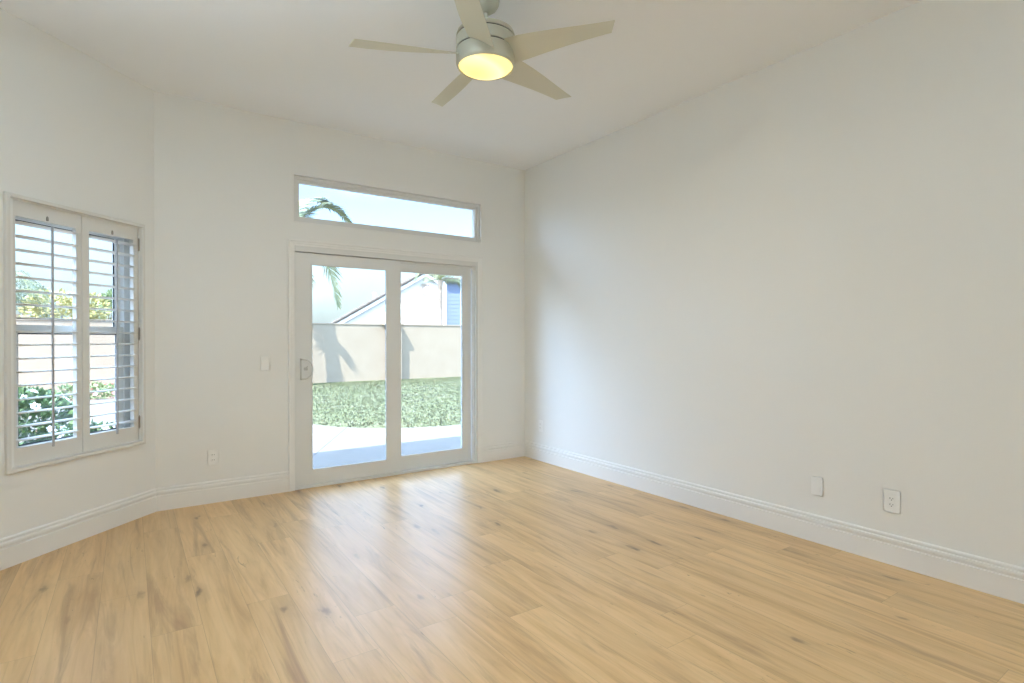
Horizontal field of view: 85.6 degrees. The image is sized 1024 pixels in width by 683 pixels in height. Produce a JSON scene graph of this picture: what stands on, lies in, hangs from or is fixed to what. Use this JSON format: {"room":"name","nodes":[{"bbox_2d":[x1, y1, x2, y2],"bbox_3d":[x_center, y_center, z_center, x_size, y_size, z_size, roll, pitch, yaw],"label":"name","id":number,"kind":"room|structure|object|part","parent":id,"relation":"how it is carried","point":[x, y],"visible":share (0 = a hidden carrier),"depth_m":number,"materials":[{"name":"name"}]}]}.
{"room":"empty living room","nodes":[
{"label":"empty living room","id":0,"kind":"room"},
{"bbox_2d":[0,8,154,538],"bbox_3d":[-2.808,-0.227,3.257,0.150,3.170,1.560,0,0,10],"label":"wall","id":1,"kind":"structure","parent":0,"point":[76,131],"depth_m":3.38,"materials":[{"name":"paint"}]},
{"bbox_2d":[15,217,138,467],"bbox_3d":[-2.763,-0.040,3.491,0.145,1.504,0.835,0,0,10],"label":"window","id":2,"kind":"structure","parent":1,"relation":"in","point":[122,282],"depth_m":3.83,"materials":[{"name":"white plastic"}]},
{"bbox_3d":[-2.819,-0.399,3.499,0.022,0.696,0.745,0,0,10],"label":"sash","id":3,"kind":"part","parent":2,"relation":"part of","materials":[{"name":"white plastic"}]},
{"bbox_3d":[-2.793,0.276,3.498,0.022,0.749,0.745,0,0,10],"label":"sash","id":4,"kind":"part","parent":2,"relation":"part of","materials":[{"name":"white plastic"}]},
{"bbox_2d":[3,191,145,474],"bbox_3d":[-2.715,-0.048,3.469,0.102,1.546,0.912,0,0,10],"label":"plantation shutters","id":5,"kind":"object","parent":2,"relation":"attached to","point":[82,440],"visible":0.98,"depth_m":3.45,"materials":[{"name":"white paint"}]},
{"bbox_3d":[-2.757,-0.050,3.264,0.028,1.514,0.433,0,0,10],"label":"panel","id":6,"kind":"part","parent":5,"relation":"part of","materials":[{"name":"white paint"}]},
{"bbox_3d":[-2.708,-0.029,3.258,0.011,1.297,0.011,0,0,10],"label":"tilt rod","id":7,"kind":"part","parent":5,"relation":"part of","materials":[{"name":"white wood"}]},
{"bbox_3d":[-2.680,-0.052,3.685,0.028,1.514,0.415,0,0,10],"label":"panel","id":8,"kind":"part","parent":5,"relation":"part of","materials":[{"name":"white paint"}]},
{"bbox_3d":[-2.631,-0.031,3.681,0.011,1.297,0.011,0,0,10],"label":"tilt rod","id":9,"kind":"part","parent":5,"relation":"part of","materials":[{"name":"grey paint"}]},
{"bbox_3d":[-2.733,0.704,3.489,0.085,0.016,0.835,0,0,10],"label":"sill","id":10,"kind":"part","parent":2,"relation":"part of","materials":[{"name":"paint"}]},
{"bbox_3d":[-2.805,-0.048,3.498,0.060,1.488,0.835,0,0,10],"label":"frame","id":11,"kind":"part","parent":2,"relation":"part of","materials":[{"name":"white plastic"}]},
{"bbox_2d":[0,488,156,570],"bbox_3d":[-2.720,1.154,3.279,0.016,0.167,1.500,0,0,10],"label":"baseboard","id":12,"kind":"structure","parent":1,"relation":"attached to","point":[15,549],"depth_m":3.38,"materials":[{"name":"paint"}]},
{"bbox_2d":[154,91,524,487],"bbox_3d":[-1.235,-0.237,5.044,3.531,3.170,0.150,0,0,-35],"label":"wall","id":13,"kind":"structure","parent":0,"point":[224,224],"depth_m":4.39,"materials":[{"name":"paint"}]},
{"bbox_2d":[208,449,217,465],"bbox_3d":[-2.285,0.886,4.225,0.072,0.118,0.010,0,0,-35],"label":"wall outlet","id":14,"kind":"object","parent":13,"relation":"attached to","point":[212,454],"visible":1,"depth_m":4.22,"materials":[{"name":"white plastic"}]},
{"bbox_2d":[156,471,288,510],"bbox_3d":[-2.211,1.149,4.273,0.919,0.167,0.016,0,0,-35],"label":"baseboard","id":15,"kind":"structure","parent":13,"relation":"attached to","point":[194,494],"depth_m":4.25,"materials":[{"name":"paint"}]},
{"bbox_2d":[260,356,269,370],"bbox_3d":[-1.979,0.174,4.432,0.072,0.118,0.012,0,0,-35],"label":"light switch","id":16,"kind":"object","parent":13,"relation":"attached to","point":[264,360],"visible":1,"depth_m":4.43,"materials":[{"name":"white plastic"}]},
{"bbox_2d":[288,239,482,491],"bbox_3d":[-1.065,0.191,5.060,1.868,2.073,0.021,0,0,-35],"label":"trim","id":17,"kind":"structure","parent":13,"relation":"attached to","point":[291,242],"depth_m":4.70,"materials":[{"name":"paint"}]},
{"bbox_2d":[294,245,477,489],"bbox_3d":[-1.100,0.210,5.107,1.803,2.034,0.173,0,0,-35],"label":"door","id":18,"kind":"structure","parent":13,"relation":"in","point":[306,477],"depth_m":5.05,"materials":[{"name":"white plastic"}]},
{"bbox_3d":[-1.712,0.230,4.611,0.103,0.180,0.038,0,0,-26],"label":"handle","id":19,"kind":"part","parent":18,"relation":"part of","materials":[{"name":"white metal"}]},
{"bbox_3d":[-1.423,0.231,4.863,0.936,1.948,0.038,0,0,-35],"label":"sliding panel","id":20,"kind":"part","parent":18,"relation":"part of","materials":[{"name":"clear glass"}]},
{"bbox_3d":[-0.781,0.227,5.372,0.860,1.950,0.040,0,0,-35],"label":"fixed panel","id":21,"kind":"part","parent":18,"relation":"part of","materials":[{"name":"clear glass"}]},
{"bbox_2d":[293,173,481,242],"bbox_3d":[-1.091,-1.190,5.120,1.818,0.398,0.124,0,0,-35],"label":"window","id":22,"kind":"structure","parent":13,"relation":"in","point":[297,180],"depth_m":5.04,"materials":[{"name":"white plastic"}]},
{"bbox_2d":[483,440,524,461],"bbox_3d":[-0.079,1.140,5.750,0.534,0.167,0.016,0,0,-35],"label":"baseboard","id":23,"kind":"structure","parent":13,"relation":"attached to","point":[500,451],"depth_m":5.73,"materials":[{"name":"paint"}]},
{"bbox_2d":[0,0,920,169],"bbox_3d":[0.432,-1.867,1.615,4.681,0.120,7.676,0,0,-35],"label":"ceiling","id":24,"kind":"structure","parent":0,"point":[293,60],"depth_m":3.51,"materials":[{"name":"paint"}]},
{"bbox_2d":[348,0,614,106],"bbox_3d":[-0.132,-1.617,2.974,1.328,0.393,1.326,0,0,-35],"label":"ceiling fan","id":25,"kind":"object","parent":24,"relation":"hanging from","point":[487,49],"visible":1,"depth_m":2.82,"materials":[{"name":"beige wood"}]},
{"bbox_3d":[-0.551,-1.508,2.845,0.570,0.070,0.138,0,0,-12],"label":"blade","id":26,"kind":"part","parent":25,"relation":"part of","materials":[{"name":"beige wood"}]},
{"bbox_3d":[-0.345,-1.510,3.293,0.138,0.070,0.570,0,0,-30],"label":"blade","id":27,"kind":"part","parent":25,"relation":"part of","materials":[{"name":"beige wood"}]},
{"bbox_3d":[-0.188,-1.507,2.510,0.138,0.070,0.570,0,0,6],"label":"blade","id":28,"kind":"part","parent":25,"relation":"part of","materials":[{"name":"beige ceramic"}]},
{"bbox_3d":[0.145,-1.511,3.236,0.138,0.070,0.570,0,0,42],"label":"blade","id":29,"kind":"part","parent":25,"relation":"part of","materials":[{"name":"beige wood"}]},
{"bbox_3d":[0.242,-1.508,2.752,0.570,0.070,0.138,0,0,24],"label":"blade","id":30,"kind":"part","parent":25,"relation":"part of","materials":[{"name":"beige wood"}]},
{"bbox_2d":[0,456,1023,682],"bbox_3d":[0.435,1.303,1.630,4.381,0.120,7.376,0,0,-35],"label":"floor","id":31,"kind":"structure","parent":0,"point":[523,569],"depth_m":2.68,"materials":[{"name":"brown wood"}]},
{"bbox_2d":[525,0,1023,567],"bbox_3d":[2.339,-0.230,2.851,0.150,3.170,7.526,0,0,-35],"label":"wall","id":32,"kind":"structure","parent":0,"point":[761,283],"depth_m":3.37,"materials":[{"name":"paint"}]},
{"bbox_2d":[539,420,542,431],"bbox_3d":[0.295,0.867,5.670,0.010,0.120,0.076,0,0,-35],"label":"wall outlet","id":33,"kind":"object","parent":32,"relation":"attached to","point":[540,421],"visible":1,"depth_m":5.66,"materials":[{"name":"white plastic"}]},
{"bbox_2d":[524,440,1023,603],"bbox_3d":[2.229,1.152,2.872,0.016,0.167,7.376,0,0,-35],"label":"baseboard","id":34,"kind":"structure","parent":32,"relation":"attached to","point":[996,578],"depth_m":3.37,"materials":[{"name":"paint"}]},
{"bbox_2d":[811,476,822,496],"bbox_3d":[1.873,0.887,3.392,0.008,0.116,0.072,0,0,-35],"label":"blank wall plate","id":35,"kind":"object","parent":32,"relation":"attached to","point":[816,482],"visible":1,"depth_m":3.39,"materials":[{"name":"white plastic"}]},
{"bbox_2d":[883,488,900,513],"bbox_3d":[2.103,0.884,3.059,0.009,0.128,0.086,0,0,-35],"label":"wall outlet","id":36,"kind":"object","parent":32,"relation":"attached to","point":[891,498],"visible":1,"depth_m":3.06,"materials":[{"name":"white plastic"}]},
{"bbox_2d":[888,495,894,507],"bbox_3d":[2.101,0.884,3.058,0.003,0.067,0.033,0,0,-35],"label":"receptacle","id":37,"kind":"object","parent":36,"relation":"attached to","point":[891,498],"depth_m":3.06,"materials":[{"name":"grey plastic"}]},
{"bbox_3d":[-2.405,1.346,26.317,54.000,0.040,74.000,0,0,-35],"label":"ground","id":38,"kind":"structure","parent":0,"visible":0},
{"bbox_2d":[16,270,58,317],"bbox_3d":[-13.771,-0.301,14.802,2.556,3.190,2.403,0,0,-35],"label":"palm tree","id":39,"kind":"object","parent":38,"relation":"on","point":[21,280],"visible":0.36,"depth_m":15.15,"materials":[{"name":"green plant"}]},
{"bbox_2d":[16,280,72,318],"bbox_3d":[-17.245,-0.519,20.319,3.313,3.585,1.989,0,0,-35],"label":"tree","id":40,"kind":"object","parent":38,"relation":"on","point":[17,287],"visible":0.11,"depth_m":19.96,"materials":[{"name":"green plant"}]},
{"bbox_2d":[18,288,111,319],"bbox_3d":[-14.252,-0.208,17.566,2.203,2.987,2.311,0,0,11],"label":"tree","id":41,"kind":"object","parent":38,"relation":"on","point":[61,301],"visible":0.42,"depth_m":17.41,"materials":[{"name":"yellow plant"}]},
{"bbox_2d":[60,393,114,400],"bbox_3d":[-12.562,1.363,11.255,10.150,0.088,1.800,0,0,-35],"label":"planting bed","id":42,"kind":"object","parent":38,"relation":"on","point":[111,397],"depth_m":12.91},
{"bbox_2d":[50,381,114,399],"bbox_3d":[-9.679,1.134,12.642,1.738,0.499,1.375,0,0,-35],"label":"flowering shrub","id":43,"kind":"object","parent":42,"relation":"on","point":[100,386],"visible":0.44,"depth_m":12.48,"materials":[{"name":"green plant"}]},
{"bbox_2d":[92,289,111,319],"bbox_3d":[-14.523,-0.322,19.747,1.623,3.193,1.294,0,0,-35],"label":"tree","id":44,"kind":"object","parent":38,"relation":"on","point":[109,292],"visible":0.09,"depth_m":19.61,"materials":[{"name":"green plant"}]},
{"bbox_2d":[331,273,460,324],"bbox_3d":[-5.053,-1.044,28.777,12.000,4.520,9.000,0,0,-18],"label":"house","id":45,"kind":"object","parent":38,"relation":"on","point":[418,306],"visible":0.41,"depth_m":25.16,"materials":[{"name":"paint"}]},
{"bbox_2d":[420,283,430,293],"bbox_3d":[-3.978,-2.423,25.398,0.460,0.490,0.080,0,0,-18],"label":"gable vent","id":46,"kind":"object","parent":45,"relation":"attached to","point":[427,290],"depth_m":25.40,"materials":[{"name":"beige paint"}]},
{"bbox_3d":[-2.765,-0.779,25.441,0.830,4.020,0.750,0,0,-18],"label":"corner trim","id":47,"kind":"part","parent":45,"relation":"part of","materials":[{"name":"blue"}]},
{"bbox_2d":[413,273,460,324],"bbox_3d":[-2.895,-0.963,22.297,2.236,4.419,2.313,0,0,-35],"label":"palm tree","id":48,"kind":"object","parent":38,"relation":"on","point":[440,282],"visible":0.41,"depth_m":22.24,"materials":[{"name":"green plant"}]},
{"label":"outside","id":49,"kind":"structure","parent":0,"visible":0},
{"bbox_2d":[313,376,460,427],"bbox_3d":[-0.033,1.314,15.119,14.850,0.080,9.712,0,0,-35],"label":"ground","id":50,"kind":"structure","parent":49,"point":[373,424],"depth_m":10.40,"materials":[{"name":"plant"}]},
{"bbox_2d":[16,319,460,395],"bbox_3d":[-4.487,0.353,17.901,31.000,1.930,0.540,0,0,-35],"label":"wall","id":51,"kind":"structure","parent":50,"relation":"on","point":[341,352],"depth_m":17.36,"materials":[{"name":"paint"}]},
{"bbox_2d":[299,196,351,308],"bbox_3d":[-6.483,-1.625,16.347,2.798,5.838,3.664,0,0,3],"label":"palm tree","id":52,"kind":"object","parent":50,"relation":"on","point":[327,204],"visible":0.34,"depth_m":17.34,"materials":[{"name":"green plant"}]},
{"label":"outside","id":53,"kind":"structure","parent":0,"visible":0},
{"bbox_2d":[19,398,460,468],"bbox_3d":[1.270,1.369,4.322,25.000,0.080,28.850,0,0,-35],"label":"patio slab","id":54,"kind":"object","parent":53,"point":[352,445],"visible":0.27,"depth_m":7.35,"materials":[{"name":"concrete"}]},
{"bbox_2d":[18,384,72,444],"bbox_3d":[-5.300,0.900,5.886,1.387,0.938,1.128,0,0,-35],"label":"flowering shrub","id":55,"kind":"object","parent":54,"relation":"on","point":[42,403],"visible":0.36,"depth_m":5.90,"materials":[{"name":"green plant"}]},
{"bbox_2d":[30,402,40,409],"bbox_3d":[-4.923,0.666,5.709,0.096,0.080,0.076,0,0,-35],"label":"flower","id":56,"kind":"object","parent":55,"relation":"on","point":[35,406],"depth_m":5.71,"materials":[{"name":"white plant"}]},
{"bbox_2d":[47,425,56,431],"bbox_3d":[-4.774,0.908,5.735,0.063,0.090,0.095,0,0,10],"label":"flower","id":57,"kind":"object","parent":55,"relation":"on","point":[49,428],"depth_m":5.73,"materials":[{"name":"white plant"}]},
{"bbox_2d":[57,418,113,437],"bbox_3d":[-4.240,1.079,5.583,0.630,0.611,0.691,0,0,27],"label":"flowering shrub","id":58,"kind":"object","parent":54,"relation":"on","point":[92,423],"visible":0.05,"depth_m":5.58,"materials":[{"name":"green plant"}]},
{"bbox_2d":[313,427,346,455],"bbox_3d":[-2.388,1.323,7.207,0.016,0.011,2.456,0,0,-6],"label":"joint","id":59,"kind":"object","parent":54,"relation":"on","point":[346,427],"visible":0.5,"depth_m":7.21,"materials":[{"name":"grey concrete"}]}
]}

